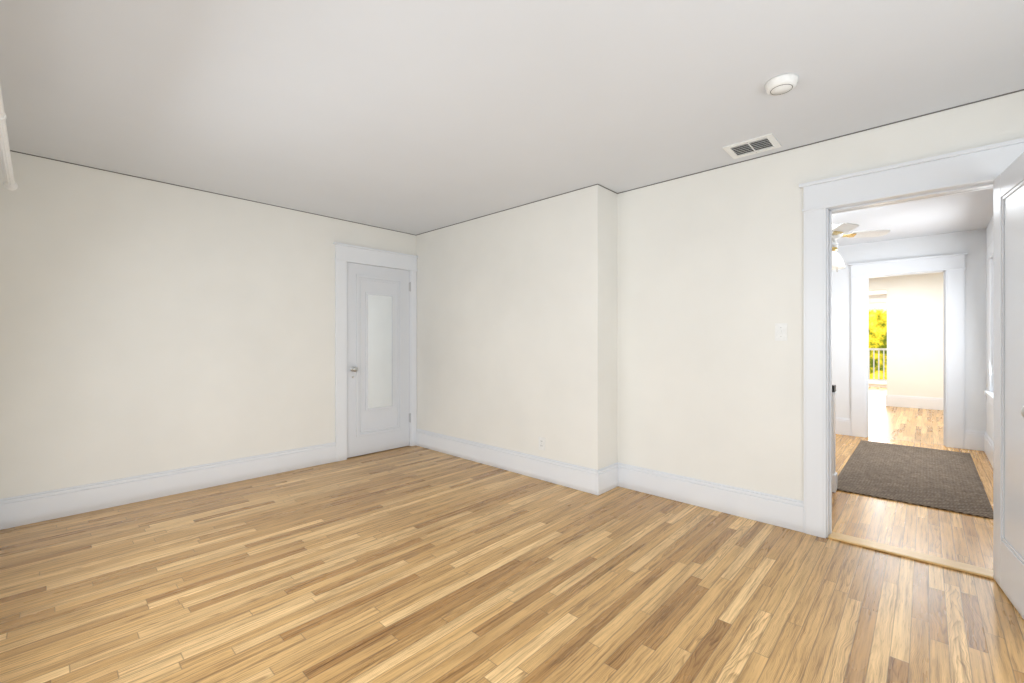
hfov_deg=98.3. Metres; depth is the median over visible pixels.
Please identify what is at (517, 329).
wall
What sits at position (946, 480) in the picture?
rug
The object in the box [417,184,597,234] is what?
trim
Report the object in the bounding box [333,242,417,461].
door
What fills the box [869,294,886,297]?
wall
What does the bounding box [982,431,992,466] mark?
baseboard
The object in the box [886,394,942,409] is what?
baseboard
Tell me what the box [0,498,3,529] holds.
baseboard
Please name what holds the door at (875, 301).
in the wall at (879, 296)
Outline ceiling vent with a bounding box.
[722,133,780,158]
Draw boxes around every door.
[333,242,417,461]
[869,298,886,386]
[993,152,1023,618]
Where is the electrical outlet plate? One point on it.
(541, 443)
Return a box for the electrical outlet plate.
[539,437,544,450]
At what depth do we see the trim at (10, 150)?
3.62 m
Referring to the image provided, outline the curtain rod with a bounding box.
[0,85,17,190]
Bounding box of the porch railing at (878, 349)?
[869,348,886,380]
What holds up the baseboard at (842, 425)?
attached to the wall at (972, 243)
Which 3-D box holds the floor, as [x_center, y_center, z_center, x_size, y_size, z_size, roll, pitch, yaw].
[4.396,1.276,7.100,6.000,0.113,17.170,0,0,43]
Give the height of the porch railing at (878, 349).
1.040 m
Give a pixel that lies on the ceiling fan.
(839, 231)
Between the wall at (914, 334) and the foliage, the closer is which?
the wall at (914, 334)
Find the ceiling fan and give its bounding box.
[832,213,890,271]
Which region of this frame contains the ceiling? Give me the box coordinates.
[0,0,1023,294]
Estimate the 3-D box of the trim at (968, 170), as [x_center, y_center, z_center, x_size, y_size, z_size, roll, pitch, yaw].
[2.303,0.110,2.575,1.044,2.245,0.224,0,0,43]
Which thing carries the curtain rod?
attached to the wall
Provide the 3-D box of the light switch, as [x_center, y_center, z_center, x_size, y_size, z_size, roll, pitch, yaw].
[1.789,-0.063,2.949,0.072,0.116,0.016,0,0,43]
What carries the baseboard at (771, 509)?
attached to the wall at (710, 294)
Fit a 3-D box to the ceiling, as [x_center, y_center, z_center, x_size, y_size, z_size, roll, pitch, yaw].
[4.396,-1.318,7.100,6.000,0.100,17.170,0,0,43]
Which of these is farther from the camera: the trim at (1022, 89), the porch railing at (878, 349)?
the porch railing at (878, 349)
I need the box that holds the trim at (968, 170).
[799,138,1023,537]
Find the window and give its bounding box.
[984,241,992,405]
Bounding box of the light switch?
[775,323,786,340]
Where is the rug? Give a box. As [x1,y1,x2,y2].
[837,440,992,518]
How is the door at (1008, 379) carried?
in the wall at (710, 294)
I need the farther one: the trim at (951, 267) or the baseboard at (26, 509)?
the trim at (951, 267)
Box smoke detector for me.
[765,73,797,95]
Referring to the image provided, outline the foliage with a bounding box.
[869,304,886,379]
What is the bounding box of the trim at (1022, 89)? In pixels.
[618,89,1023,193]
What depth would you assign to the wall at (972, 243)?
5.23 m
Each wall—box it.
[0,151,415,498]
[416,185,616,469]
[617,91,1023,500]
[832,229,985,431]
[869,272,942,397]
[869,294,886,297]
[986,217,992,440]
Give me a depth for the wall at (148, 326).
3.48 m
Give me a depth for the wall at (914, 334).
8.20 m
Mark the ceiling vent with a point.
(767, 142)
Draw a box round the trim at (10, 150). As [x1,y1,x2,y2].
[10,150,413,234]
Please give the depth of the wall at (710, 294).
3.17 m
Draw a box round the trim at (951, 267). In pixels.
[849,253,967,448]
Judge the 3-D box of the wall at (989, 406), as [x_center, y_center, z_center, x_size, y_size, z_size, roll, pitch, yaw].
[4.098,-0.018,3.560,0.140,2.500,3.750,0,0,43]
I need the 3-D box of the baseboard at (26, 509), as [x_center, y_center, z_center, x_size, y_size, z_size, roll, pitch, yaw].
[-2.580,1.132,3.723,0.018,0.200,2.250,0,0,43]
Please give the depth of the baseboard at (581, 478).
4.12 m
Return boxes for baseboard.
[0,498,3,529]
[4,442,335,528]
[416,429,603,494]
[612,462,803,531]
[835,417,850,435]
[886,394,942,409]
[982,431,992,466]
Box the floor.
[0,386,1023,682]
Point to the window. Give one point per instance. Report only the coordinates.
(989, 393)

